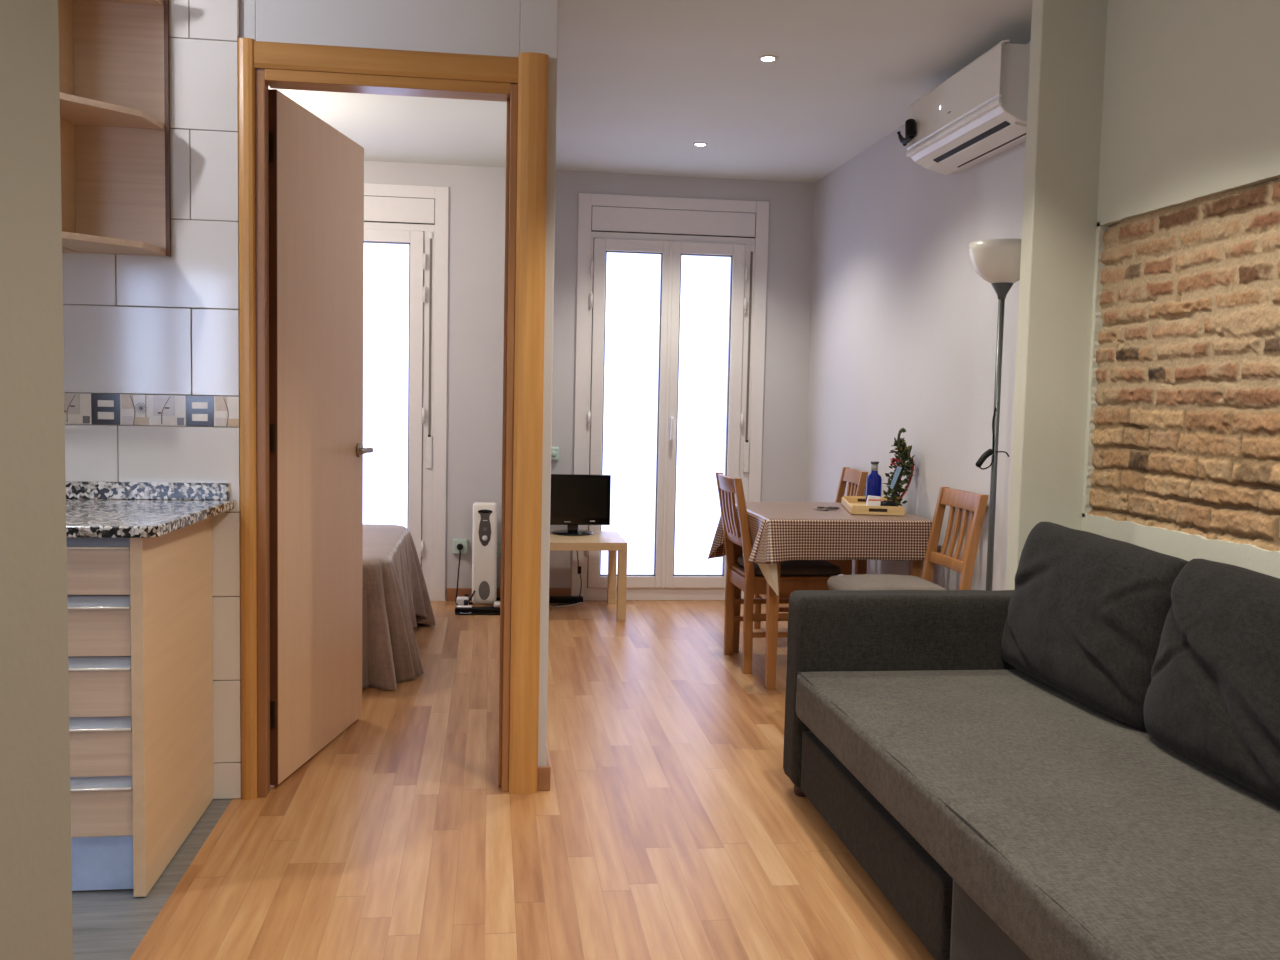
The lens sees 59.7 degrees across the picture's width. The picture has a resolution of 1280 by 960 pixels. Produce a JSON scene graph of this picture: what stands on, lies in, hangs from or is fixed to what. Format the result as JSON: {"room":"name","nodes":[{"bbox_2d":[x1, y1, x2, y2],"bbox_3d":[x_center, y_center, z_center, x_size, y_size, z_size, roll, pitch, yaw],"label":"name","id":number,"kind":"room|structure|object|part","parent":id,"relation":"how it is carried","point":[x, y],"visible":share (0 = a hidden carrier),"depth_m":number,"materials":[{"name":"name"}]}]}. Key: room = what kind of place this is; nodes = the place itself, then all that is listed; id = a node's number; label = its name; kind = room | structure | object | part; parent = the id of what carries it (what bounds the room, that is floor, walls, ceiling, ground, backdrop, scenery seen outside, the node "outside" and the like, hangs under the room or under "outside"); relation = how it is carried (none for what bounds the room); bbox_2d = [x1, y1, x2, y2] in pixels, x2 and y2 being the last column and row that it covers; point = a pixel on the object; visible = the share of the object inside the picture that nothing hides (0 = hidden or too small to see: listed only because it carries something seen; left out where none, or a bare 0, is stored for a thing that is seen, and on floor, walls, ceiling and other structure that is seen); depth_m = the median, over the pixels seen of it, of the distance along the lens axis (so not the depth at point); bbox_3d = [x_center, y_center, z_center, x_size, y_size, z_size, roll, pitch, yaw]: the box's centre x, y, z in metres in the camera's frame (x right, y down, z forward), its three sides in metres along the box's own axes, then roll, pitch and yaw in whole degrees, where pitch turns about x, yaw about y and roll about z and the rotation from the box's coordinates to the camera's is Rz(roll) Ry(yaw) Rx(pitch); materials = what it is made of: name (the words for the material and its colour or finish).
{"room":"living room","nodes":[
{"label":"living room","id":0,"kind":"room"},
{"bbox_2d":[0,0,72,959],"bbox_3d":[-0.853,-0.148,1.038,0.483,2.410,0.340,1,4,-8],"label":"wall","id":1,"kind":"structure","parent":0,"point":[36,866],"depth_m":1.15,"materials":[{"name":"beige paint"}]},
{"bbox_2d":[63,0,557,790],"bbox_3d":[-1.822,-0.312,3.015,3.187,2.413,0.082,1,4,-8],"label":"wall","id":2,"kind":"structure","parent":0,"point":[508,28],"depth_m":3.09,"materials":[{"name":"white paint"}]},
{"bbox_2d":[58,0,170,256],"bbox_3d":[-1.363,-1.033,2.798,0.254,0.880,0.354,1,4,-8],"label":"wall shelf","id":3,"kind":"object","parent":2,"relation":"attached to","point":[114,55],"visible":0.81,"depth_m":2.96,"materials":[{"name":"brown wood"}]},
{"bbox_3d":[-1.481,-1.034,2.782,0.016,0.880,0.354,1,4,-8],"label":"panel","id":4,"kind":"part","parent":3,"relation":"part of","materials":[{"name":"brown wood"}]},
{"bbox_2d":[62,0,240,798],"bbox_3d":[-2.249,-0.313,2.917,2.312,2.408,0.007,1,4,-8],"label":"tiles","id":5,"kind":"structure","parent":2,"relation":"attached to","point":[108,349],"depth_m":3.03,"materials":[{"name":"white tile"}]},
{"bbox_2d":[64,393,239,426],"bbox_3d":[-2.252,-0.202,2.924,2.312,0.083,0.009,1,4,-8],"label":"trim","id":6,"kind":"structure","parent":2,"relation":"attached to","point":[109,409],"depth_m":3.04,"materials":[{"name":"multicoloured tile"}]},
{"bbox_2d":[237,0,239,36],"bbox_3d":[-1.080,-1.349,2.999,0.003,0.305,0.013,1,4,-8],"label":"trim","id":7,"kind":"structure","parent":2,"relation":"attached to","point":[238,9],"depth_m":3.00,"materials":[{"name":"plastic"}]},
{"bbox_2d":[72,600,934,959],"bbox_3d":[-0.919,1.006,2.330,5.025,0.080,8.300,1,4,-8],"label":"floor","id":8,"kind":"structure","parent":0,"point":[670,824],"depth_m":2.92,"materials":[{"name":"brown wood"}]},
{"bbox_2d":[66,517,213,896],"bbox_3d":[-1.448,0.508,2.765,0.600,0.820,0.624,1,4,-8],"label":"base cabinet","id":9,"kind":"object","parent":8,"relation":"on","point":[140,614],"visible":0.73,"depth_m":2.52,"materials":[{"name":"brown wood"}]},
{"bbox_3d":[-1.402,0.137,2.444,0.545,0.028,0.028,1,4,-8],"label":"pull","id":10,"kind":"part","parent":9,"relation":"part of","materials":[{"name":"metal"}]},
{"bbox_3d":[-1.405,0.271,2.453,0.545,0.028,0.028,1,4,-8],"label":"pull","id":11,"kind":"part","parent":9,"relation":"part of","materials":[{"name":"metal"}]},
{"bbox_3d":[-1.403,0.200,2.448,0.545,0.105,0.016,1,4,-8],"label":"drawer","id":12,"kind":"part","parent":9,"relation":"part of","materials":[{"name":"brown wood"}]},
{"bbox_3d":[-1.408,0.408,2.463,0.545,0.028,0.028,1,4,-8],"label":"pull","id":13,"kind":"part","parent":9,"relation":"part of","materials":[{"name":"metal"}]},
{"bbox_3d":[-1.406,0.335,2.458,0.545,0.109,0.016,1,4,-8],"label":"drawer","id":14,"kind":"part","parent":9,"relation":"part of","materials":[{"name":"brown wood"}]},
{"bbox_3d":[-1.412,0.608,2.478,0.545,0.107,0.016,1,4,-8],"label":"drawer","id":15,"kind":"part","parent":9,"relation":"part of","materials":[{"name":"brown wood"}]},
{"bbox_3d":[-1.411,0.545,2.473,0.545,0.028,0.028,1,4,-8],"label":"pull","id":16,"kind":"part","parent":9,"relation":"part of","materials":[{"name":"metal"}]},
{"bbox_3d":[-1.409,0.472,2.468,0.545,0.108,0.016,1,4,-8],"label":"drawer","id":17,"kind":"part","parent":9,"relation":"part of","materials":[{"name":"brown wood"}]},
{"bbox_3d":[-1.414,0.681,2.483,0.545,0.028,0.028,1,4,-8],"label":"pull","id":18,"kind":"part","parent":9,"relation":"part of","materials":[{"name":"metal"}]},
{"bbox_3d":[-1.415,0.745,2.487,0.545,0.109,0.016,1,4,-8],"label":"drawer","id":19,"kind":"part","parent":9,"relation":"part of","materials":[{"name":"brown wood"}]},
{"bbox_2d":[66,481,233,537],"bbox_3d":[-1.427,0.064,2.723,0.700,0.072,0.650,1,4,-8],"label":"countertop","id":20,"kind":"structure","parent":9,"relation":"on","point":[94,509],"depth_m":2.87,"materials":[{"name":"stone"}]},
{"bbox_3d":[-1.164,0.512,2.803,0.027,0.820,0.624,1,4,-8],"label":"panel","id":21,"kind":"part","parent":9,"relation":"part of","materials":[{"name":"brown wood"}]},
{"bbox_2d":[455,605,499,612],"bbox_3d":[-0.852,0.689,5.922,0.260,0.035,0.090,1,4,-8],"label":"power strip","id":22,"kind":"object","parent":8,"relation":"on","point":[460,608],"visible":0.81,"depth_m":5.91,"materials":[{"name":"black plastic"}]},
{"bbox_2d":[456,597,468,606],"bbox_3d":[-0.964,0.667,6.062,0.065,0.060,0.060,1,4,-8],"label":"plug adapter","id":23,"kind":"object","parent":22,"relation":"attached to","point":[460,600],"visible":0.56,"depth_m":6.03,"materials":[{"name":"white plastic"}]},
{"bbox_2d":[494,601,499,606],"bbox_3d":[-0.744,0.664,5.952,0.070,0.024,0.065,1,4,-8],"label":"plug adapter","id":24,"kind":"object","parent":22,"relation":"attached to","point":[496,603],"visible":0.47,"depth_m":5.92,"materials":[{"name":"white plastic"}]},
{"bbox_2d":[455,606,499,614],"bbox_3d":[-0.849,0.691,5.904,0.258,0.037,0.073,1,4,-8],"label":"cord","id":25,"kind":"object","parent":8,"relation":"on","point":[460,613],"visible":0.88,"depth_m":5.88,"materials":[{"name":"black plastic"}]},
{"bbox_2d":[464,502,499,604],"bbox_3d":[-0.848,0.406,6.088,0.218,0.582,0.251,1,4,-8],"label":"heater","id":26,"kind":"object","parent":8,"relation":"on","point":[485,514],"visible":0.94,"depth_m":5.97,"materials":[{"name":"white metal"}]},
{"bbox_3d":[-0.829,0.263,5.964,0.080,0.185,0.004,1,4,-8],"label":"control panel","id":27,"kind":"part","parent":26,"relation":"part of","materials":[{"name":"grey plastic"}]},
{"bbox_2d":[551,602,577,605],"bbox_3d":[-0.486,0.484,6.210,0.278,0.423,0.124,2,4,7],"label":"cable","id":28,"kind":"object","parent":8,"relation":"on","point":[574,602],"visible":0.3,"depth_m":6.22,"materials":[{"name":"plastic"}]},
{"bbox_2d":[549,602,581,606],"bbox_3d":[-0.478,0.547,6.204,0.298,0.300,0.158,2,4,5],"label":"cable","id":29,"kind":"object","parent":8,"relation":"on","point":[579,602],"visible":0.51,"depth_m":6.17,"materials":[{"name":"black plastic"}]},
{"bbox_2d":[549,596,582,602],"bbox_3d":[-0.422,0.673,6.289,0.200,0.031,0.045,1,4,-8],"label":"power strip","id":30,"kind":"object","parent":8,"relation":"on","point":[552,599],"visible":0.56,"depth_m":6.27,"materials":[{"name":"black plastic"}]},
{"bbox_2d":[577,551,581,595],"bbox_3d":[-0.359,0.491,6.293,0.066,0.397,0.020,0,4,-15],"label":"cable","id":31,"kind":"object","parent":30,"relation":"attached to","point":[579,567],"visible":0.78,"depth_m":6.29,"materials":[{"name":"black plastic"}]},
{"bbox_2d":[550,531,626,620],"bbox_3d":[-0.362,0.508,6.019,0.522,0.410,0.520,1,4,-8],"label":"side table","id":32,"kind":"object","parent":8,"relation":"on","point":[612,542],"visible":0.52,"depth_m":5.80,"materials":[{"name":"brown wood"}]},
{"bbox_2d":[550,474,610,535],"bbox_3d":[-0.374,0.130,6.116,0.416,0.327,0.232,1,4,-8],"label":"television","id":33,"kind":"object","parent":32,"relation":"on","point":[576,499],"visible":0.86,"depth_m":6.07,"materials":[{"name":"black plastic"}]},
{"bbox_3d":[-0.158,0.514,6.287,0.045,0.368,0.045,1,4,-8],"label":"leg","id":34,"kind":"part","parent":32,"relation":"part of","materials":[{"name":"brown wood"}]},
{"bbox_3d":[-0.095,0.549,5.818,0.045,0.368,0.045,1,4,-8],"label":"leg","id":35,"kind":"part","parent":32,"relation":"part of","materials":[{"name":"brown wood"}]},
{"bbox_2d":[715,472,837,673],"bbox_3d":[0.592,0.396,4.912,0.490,0.832,0.382,1,4,-9],"label":"dining chair","id":36,"kind":"object","parent":8,"relation":"on","point":[744,578],"visible":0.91,"depth_m":4.75,"materials":[{"name":"brown wood"}]},
{"bbox_3d":[0.382,0.381,5.056,0.100,0.832,0.025,1,4,-9],"label":"leg","id":37,"kind":"part","parent":36,"relation":"part of","materials":[{"name":"brown wood"}]},
{"bbox_3d":[0.381,0.015,4.851,0.047,0.064,0.328,1,4,-9],"label":"rail","id":38,"kind":"part","parent":36,"relation":"part of","materials":[{"name":"brown wood"}]},
{"bbox_3d":[0.421,0.256,4.875,0.031,0.040,0.328,1,4,-9],"label":"rail","id":39,"kind":"part","parent":36,"relation":"part of","materials":[{"name":"brown wood"}]},
{"bbox_3d":[0.434,0.407,4.711,0.100,0.832,0.025,1,4,-9],"label":"leg","id":40,"kind":"part","parent":36,"relation":"part of","materials":[{"name":"brown wood"}]},
{"bbox_3d":[0.636,0.406,4.919,0.400,0.016,0.370,1,4,-9],"label":"seat","id":41,"kind":"part","parent":36,"relation":"part of","materials":[{"name":"brown wood"}]},
{"bbox_2d":[738,556,840,575],"bbox_3d":[0.653,0.371,4.915,0.388,0.054,0.352,1,4,-8],"label":"seat cushion","id":42,"kind":"object","parent":36,"relation":"on","point":[791,567],"visible":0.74,"depth_m":4.76,"materials":[{"name":"black fabric"}]},
{"bbox_2d":[754,467,867,642],"bbox_3d":[0.829,0.359,5.500,0.490,0.832,0.382,1,4,-4],"label":"dining chair","id":43,"kind":"object","parent":8,"relation":"on","point":[856,479],"visible":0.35,"depth_m":5.48,"materials":[{"name":"brown wood"}]},
{"bbox_3d":[0.600,0.561,5.675,0.038,0.395,0.036,1,4,-4],"label":"leg","id":44,"kind":"part","parent":43,"relation":"part of","materials":[{"name":"brown wood"}]},
{"bbox_3d":[0.784,0.367,5.498,0.400,0.016,0.370,1,4,-4],"label":"seat","id":45,"kind":"part","parent":43,"relation":"part of","materials":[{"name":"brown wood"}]},
{"bbox_3d":[1.004,0.349,5.687,0.100,0.832,0.025,1,4,-4],"label":"leg","id":46,"kind":"part","parent":43,"relation":"part of","materials":[{"name":"brown wood"}]},
{"bbox_3d":[1.058,-0.016,5.488,0.047,0.064,0.328,1,4,-4],"label":"rail","id":47,"kind":"part","parent":43,"relation":"part of","materials":[{"name":"brown wood"}]},
{"bbox_3d":[1.026,0.375,5.338,0.100,0.832,0.025,1,4,-4],"label":"leg","id":48,"kind":"part","parent":43,"relation":"part of","materials":[{"name":"brown wood"}]},
{"bbox_2d":[733,543,922,689],"bbox_3d":[0.780,0.480,4.837,0.680,0.684,0.755,1,4,-8],"label":"dining table","id":49,"kind":"object","parent":8,"relation":"on","point":[915,568],"visible":0.27,"depth_m":4.47,"materials":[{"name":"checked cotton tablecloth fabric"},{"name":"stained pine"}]},
{"bbox_3d":[0.443,0.463,5.128,0.048,0.662,0.048,1,4,-8],"label":"leg","id":50,"kind":"part","parent":49,"relation":"part of","materials":[{"name":"brown wood"}]},
{"bbox_3d":[0.531,0.512,4.469,0.048,0.662,0.048,1,4,-8],"label":"leg","id":51,"kind":"part","parent":49,"relation":"part of","materials":[{"name":"brown wood"}]},
{"bbox_2d":[707,502,932,595],"bbox_3d":[0.755,0.280,4.828,0.796,0.303,0.928,1,4,-8],"label":"tablecloth","id":52,"kind":"object","parent":49,"relation":"on","point":[779,531],"visible":0.8,"depth_m":4.44,"materials":[{"name":"brown fabric"}]},
{"bbox_2d":[817,506,839,508],"bbox_3d":[0.816,0.120,4.837,0.095,0.009,0.055,3,4,18],"label":"bunch","id":53,"kind":"object","parent":52,"relation":"on","point":[829,507],"visible":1,"depth_m":4.82,"materials":[{"name":"grey metal"}]},
{"bbox_2d":[841,496,904,515],"bbox_3d":[1.009,0.110,4.858,0.220,0.036,0.482,2,4,5],"label":"serving tray","id":54,"kind":"object","parent":52,"relation":"on","point":[853,504],"visible":0.77,"depth_m":4.63,"materials":[{"name":"brown wood"}]},
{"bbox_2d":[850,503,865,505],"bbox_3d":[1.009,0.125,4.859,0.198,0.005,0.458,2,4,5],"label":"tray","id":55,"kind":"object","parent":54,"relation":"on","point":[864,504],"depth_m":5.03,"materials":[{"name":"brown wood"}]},
{"bbox_3d":[1.031,0.093,5.091,0.210,0.036,0.012,2,4,5],"label":"handle","id":56,"kind":"part","parent":54,"relation":"part of","materials":[{"name":"yellow wood"}]},
{"bbox_2d":[866,495,880,505],"bbox_3d":[0.984,0.099,4.703,0.071,0.068,0.031,0,4,-15],"label":"paper packet","id":57,"kind":"object","parent":54,"relation":"on","point":[871,500],"visible":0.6,"depth_m":4.70,"materials":[{"name":"white paper"}]},
{"bbox_2d":[866,461,881,501],"bbox_3d":[1.014,0.022,4.832,0.066,0.204,0.066,1,4,-8],"label":"glass bottle","id":58,"kind":"object","parent":54,"relation":"on","point":[874,480],"visible":0.82,"depth_m":4.81,"materials":[{"name":"blue glass"}]},
{"bbox_3d":[0.987,0.126,4.624,0.210,0.036,0.012,2,4,5],"label":"handle","id":59,"kind":"part","parent":54,"relation":"part of","materials":[{"name":"yellow wood"}]},
{"bbox_2d":[880,500,895,505],"bbox_3d":[1.044,0.111,4.707,0.069,0.051,0.051,1,4,-8],"label":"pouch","id":60,"kind":"object","parent":54,"relation":"on","point":[883,503],"visible":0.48,"depth_m":4.69,"materials":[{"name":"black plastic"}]},
{"bbox_2d":[882,428,915,506],"bbox_3d":[1.111,-0.040,4.784,0.155,0.368,0.152,1,4,-8],"label":"plant","id":61,"kind":"object","parent":54,"relation":"on","point":[895,489],"visible":0.96,"depth_m":4.78,"materials":[{"name":"green plant"}]},
{"bbox_3d":[1.029,0.470,5.207,0.048,0.662,0.048,1,4,-8],"label":"leg","id":62,"kind":"part","parent":49,"relation":"part of","materials":[{"name":"brown wood"}]},
{"bbox_3d":[1.118,0.519,4.548,0.048,0.662,0.048,1,4,-8],"label":"leg","id":63,"kind":"part","parent":49,"relation":"part of","materials":[{"name":"brown wood"}]},
{"bbox_2d":[922,487,988,589],"bbox_3d":[1.006,0.452,4.253,0.490,0.832,0.382,1,4,-8],"label":"dining chair","id":64,"kind":"object","parent":8,"relation":"on","point":[976,503],"visible":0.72,"depth_m":4.25,"materials":[{"name":"brown wood"}]},
{"bbox_2d":[827,574,945,589],"bbox_3d":[0.941,0.410,4.249,0.383,0.084,0.352,1,4,-8],"label":"seat cushion","id":65,"kind":"object","parent":64,"relation":"on","point":[858,581],"visible":0.52,"depth_m":4.18,"materials":[{"name":"beige fabric"}]},
{"bbox_3d":[1.167,0.442,4.450,0.100,0.832,0.025,1,4,-8],"label":"leg","id":66,"kind":"part","parent":64,"relation":"part of","materials":[{"name":"brown wood"}]},
{"bbox_3d":[1.183,0.316,4.266,0.031,0.040,0.328,1,4,-8],"label":"rail","id":67,"kind":"part","parent":64,"relation":"part of","materials":[{"name":"brown wood"}]},
{"bbox_3d":[1.233,0.076,4.255,0.047,0.064,0.328,1,4,-8],"label":"rail","id":68,"kind":"part","parent":64,"relation":"part of","materials":[{"name":"brown wood"}]},
{"bbox_3d":[1.213,0.468,4.104,0.100,0.832,0.025,1,4,-8],"label":"leg","id":69,"kind":"part","parent":64,"relation":"part of","materials":[{"name":"brown wood"}]},
{"bbox_2d":[969,239,1021,590],"bbox_3d":[1.205,0.053,3.807,0.228,1.700,0.228,1,4,-8],"label":"floor lamp","id":70,"kind":"object","parent":8,"relation":"on","point":[996,261],"visible":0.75,"depth_m":3.75,"materials":[{"name":"black metal"}]},
{"bbox_2d":[975,449,993,466],"bbox_3d":[1.165,-0.074,3.773,0.062,0.065,0.024,1,4,-8],"label":"switch","id":71,"kind":"object","parent":70,"relation":"attached to","point":[989,452],"depth_m":3.76,"materials":[{"name":"black plastic"}]},
{"bbox_3d":[1.172,-0.060,3.776,0.061,0.051,0.008,0,4,-14],"label":"cord","id":72,"kind":"part","parent":70,"relation":"part of","materials":[{"name":"black plastic"}]},
{"bbox_3d":[1.198,-0.170,3.776,0.014,0.151,0.007,-1,5,-26],"label":"cord","id":73,"kind":"part","parent":70,"relation":"part of","materials":[{"name":"black plastic"}]},
{"bbox_3d":[1.222,-0.727,3.751,0.228,0.134,0.228,1,4,-8],"label":"lamp shade","id":74,"kind":"part","parent":70,"relation":"part of","materials":[{"name":"white glass"}]},
{"bbox_2d":[783,590,1279,959],"bbox_3d":[1.035,0.681,2.276,0.940,0.661,2.267,1,4,-8],"label":"sofa","id":75,"kind":"object","parent":8,"relation":"on","point":[1001,814],"visible":0.88,"depth_m":2.29,"materials":[{"name":"grey fabric"}]},
{"bbox_3d":[0.896,0.615,3.327,0.924,0.567,0.142,1,4,-8],"label":"armrest","id":76,"kind":"part","parent":75,"relation":"part of","materials":[{"name":"grey fabric"}]},
{"bbox_2d":[1001,522,1188,730],"bbox_3d":[1.193,0.361,2.954,0.251,0.434,0.720,1,4,-8],"label":"sofa cushion","id":77,"kind":"object","parent":75,"relation":"on","point":[1088,611],"visible":0.89,"depth_m":2.80,"materials":[{"name":"grey fabric"}]},
{"bbox_2d":[1143,559,1279,804],"bbox_3d":[1.289,0.416,2.238,0.241,0.431,0.720,1,4,-8],"label":"sofa cushion","id":78,"kind":"object","parent":75,"relation":"on","point":[1212,698],"visible":1,"depth_m":2.30,"materials":[{"name":"grey fabric"}]},
{"bbox_2d":[364,161,814,600],"bbox_3d":[-1.421,-0.531,6.194,5.025,2.410,0.100,1,4,-8],"label":"wall","id":79,"kind":"structure","parent":0,"point":[476,223],"depth_m":6.25,"materials":[{"name":"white paint"}]},
{"bbox_2d":[363,183,448,600],"bbox_3d":[-1.609,-0.469,6.111,1.085,2.292,0.148,1,4,-8],"label":"window","id":80,"kind":"structure","parent":79,"relation":"in","point":[405,304],"depth_m":6.15,"materials":[{"name":"glass"}]},
{"bbox_3d":[-1.427,-0.384,6.169,0.300,1.836,0.006,1,4,-8],"label":"pane","id":81,"kind":"part","parent":80,"relation":"part of","materials":[{"name":"white"}]},
{"bbox_3d":[-1.414,-0.383,6.162,0.418,1.974,0.068,1,4,-8],"label":"sash","id":82,"kind":"part","parent":80,"relation":"part of","materials":[{"name":"glass"}]},
{"bbox_3d":[-1.591,-1.478,6.069,0.931,0.132,0.062,1,4,-8],"label":"shutter box lid","id":83,"kind":"part","parent":80,"relation":"part of","materials":[{"name":"white plastic"}]},
{"bbox_2d":[455,543,462,604],"bbox_3d":[-0.992,0.515,6.120,0.038,0.303,0.246,1,4,-8],"label":"power cord","id":84,"kind":"object","parent":79,"relation":"attached to","point":[459,546],"visible":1,"depth_m":6.18,"materials":[{"name":"black plastic"}]},
{"bbox_2d":[452,539,467,553],"bbox_3d":[-1.008,0.372,6.250,0.085,0.085,0.034,1,4,-8],"label":"wall socket","id":85,"kind":"object","parent":79,"relation":"attached to","point":[455,542],"visible":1,"depth_m":6.23,"materials":[{"name":"white plastic"}]},
{"bbox_2d":[446,588,499,600],"bbox_3d":[-0.921,0.645,6.292,0.336,0.072,0.012,1,4,-8],"label":"baseboard","id":86,"kind":"structure","parent":79,"relation":"attached to","point":[451,592],"depth_m":6.27,"materials":[{"name":"brown wood"}]},
{"bbox_2d":[497,541,500,556],"bbox_3d":[-0.778,0.390,6.282,0.085,0.085,0.034,1,4,-8],"label":"wall socket","id":87,"kind":"object","parent":79,"relation":"attached to","point":[498,542],"visible":0.3,"depth_m":6.26,"materials":[{"name":"white plastic"}]},
{"bbox_2d":[551,447,558,459],"bbox_3d":[-0.489,-0.149,6.280,0.070,0.075,0.034,1,4,-8],"label":"wall socket","id":88,"kind":"object","parent":79,"relation":"attached to","point":[554,450],"visible":0.68,"depth_m":6.27,"materials":[{"name":"white plastic"}]},
{"bbox_2d":[549,588,570,595],"bbox_3d":[-0.533,0.650,6.345,0.279,0.072,0.012,1,4,-8],"label":"baseboard","id":89,"kind":"structure","parent":79,"relation":"attached to","point":[552,591],"depth_m":6.35,"materials":[{"name":"brown wood"}]},
{"bbox_2d":[572,193,768,600],"bbox_3d":[0.172,-0.448,6.351,1.085,2.292,0.148,1,4,-8],"label":"window","id":90,"kind":"structure","parent":79,"relation":"in","point":[672,291],"depth_m":6.35,"materials":[{"name":"glass"}]},
{"bbox_3d":[-0.062,-0.367,6.346,0.440,1.974,0.065,1,4,-8],"label":"sash","id":91,"kind":"part","parent":90,"relation":"part of","materials":[{"name":"glass"}]},
{"bbox_3d":[-0.056,-0.367,6.354,0.322,1.836,0.006,1,4,-8],"label":"pane","id":92,"kind":"part","parent":90,"relation":"part of","materials":[{"name":"white"}]},
{"bbox_3d":[0.182,-0.309,6.317,0.028,0.160,0.058,1,4,-8],"label":"handle","id":93,"kind":"part","parent":90,"relation":"part of","materials":[{"name":"white plastic"}]},
{"bbox_3d":[0.190,-1.457,6.309,0.931,0.132,0.062,1,4,-8],"label":"shutter box lid","id":94,"kind":"part","parent":90,"relation":"part of","materials":[{"name":"white plastic"}]},
{"bbox_3d":[0.353,-0.362,6.409,0.300,1.836,0.006,1,4,-8],"label":"pane","id":95,"kind":"part","parent":90,"relation":"part of","materials":[{"name":"white"}]},
{"bbox_3d":[0.366,-0.362,6.402,0.418,1.974,0.068,1,4,-8],"label":"sash","id":96,"kind":"part","parent":90,"relation":"part of","materials":[{"name":"glass"}]},
{"bbox_2d":[269,0,1031,182],"bbox_3d":[-0.865,-1.477,2.151,5.025,0.080,8.300,1,4,-8],"label":"ceiling","id":97,"kind":"structure","parent":0,"point":[640,82],"depth_m":4.51,"materials":[{"name":"white paint"}]},
{"bbox_2d":[693,142,707,145],"bbox_3d":[0.296,-1.648,5.478,0.074,0.004,0.074,1,4,-8],"label":"recessed light","id":98,"kind":"object","parent":97,"relation":"in","point":[696,143],"visible":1,"depth_m":5.47,"materials":[{"name":"white plastic"}]},
{"bbox_2d":[758,55,777,61],"bbox_3d":[0.469,-1.545,4.088,0.074,0.004,0.074,1,4,-8],"label":"recessed light","id":99,"kind":"object","parent":97,"relation":"in","point":[766,58],"visible":1,"depth_m":4.08,"materials":[{"name":"white plastic"}]},
{"bbox_2d":[805,0,1279,590],"bbox_3d":[1.515,-0.203,2.514,0.044,2.410,8.000,1,4,-8],"label":"wall","id":100,"kind":"structure","parent":0,"point":[903,329],"depth_m":4.24,"materials":[{"name":"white paint"}]},
{"bbox_2d":[906,40,1029,174],"bbox_3d":[1.208,-1.310,4.006,0.215,0.273,0.810,1,4,-8],"label":"air conditioner","id":101,"kind":"object","parent":100,"relation":"attached to","point":[977,114],"visible":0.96,"depth_m":3.86,"materials":[{"name":"white plastic"}]},
{"bbox_2d":[897,119,915,145],"bbox_3d":[1.039,-1.349,4.345,0.050,0.087,0.151,1,4,-8],"label":"clip","id":102,"kind":"object","parent":101,"relation":"attached to","point":[910,124],"visible":1,"depth_m":4.29,"materials":[{"name":"plastic"}]},
{"bbox_3d":[1.120,-1.357,3.991,0.030,0.181,0.810,1,4,-8],"label":"panel","id":103,"kind":"part","parent":101,"relation":"part of","materials":[{"name":"white plastic"}]},
{"bbox_2d":[1006,0,1107,589],"bbox_3d":[1.272,-0.275,3.437,0.217,2.410,0.071,1,4,-8],"label":"wall","id":104,"kind":"structure","parent":0,"point":[1068,42],"depth_m":3.38,"materials":[{"name":"grey paint"}]},
{"bbox_2d":[1087,177,1279,550],"bbox_3d":[1.540,-0.252,2.334,0.044,0.915,2.184,1,4,-8],"label":"brick wall","id":105,"kind":"structure","parent":0,"point":[1185,438],"depth_m":2.92,"materials":[{"name":"brown brick"}]},
{"bbox_3d":[-2.558,0.805,4.647,2.390,0.080,3.256,1,4,-8],"label":"floor","id":106,"kind":"structure","parent":0,"visible":0},
{"bbox_2d":[362,524,435,690],"bbox_3d":[-2.090,0.501,4.955,2.325,0.498,1.696,1,4,-8],"label":"blanket","id":107,"kind":"object","parent":106,"relation":"on","point":[394,589],"visible":0.25,"depth_m":4.48,"materials":[{"name":"beige fabric"}]},
{"bbox_3d":[-0.495,-0.407,4.752,0.072,2.410,3.015,1,4,-8],"label":"wall","id":108,"kind":"structure","parent":0,"visible":0},
{"bbox_2d":[238,38,548,799],"bbox_3d":[-0.742,-0.169,3.511,0.835,2.103,0.802,1,4,-8],"label":"door","id":109,"kind":"structure","parent":108,"relation":"in","point":[301,179],"depth_m":3.20,"materials":[{"name":"brown wood"}]},
{"bbox_3d":[-1.085,-0.144,3.084,0.043,2.098,0.022,1,4,-8],"label":"casing","id":110,"kind":"part","parent":109,"relation":"part of","materials":[{"name":"brown wood"}]},
{"bbox_3d":[-0.938,-0.099,3.790,0.060,0.048,0.144,1,4,-8],"label":"lever handle","id":111,"kind":"part","parent":109,"relation":"part of","materials":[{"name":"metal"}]},
{"bbox_3d":[-0.690,-1.146,3.064,0.709,0.070,0.019,1,4,-8],"label":"head casing","id":112,"kind":"part","parent":109,"relation":"part of","materials":[{"name":"brown wood"}]},
{"bbox_3d":[-0.319,-0.137,3.182,0.083,2.103,0.034,1,4,-8],"label":"casing","id":113,"kind":"part","parent":109,"relation":"part of","materials":[{"name":"brown wood"}]},
{"bbox_2d":[546,748,549,765],"bbox_3d":[-0.474,0.762,4.806,0.012,0.072,3.086,1,4,-8],"label":"baseboard","id":114,"kind":"structure","parent":108,"relation":"attached to","point":[547,755],"depth_m":3.33,"materials":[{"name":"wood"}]}
]}

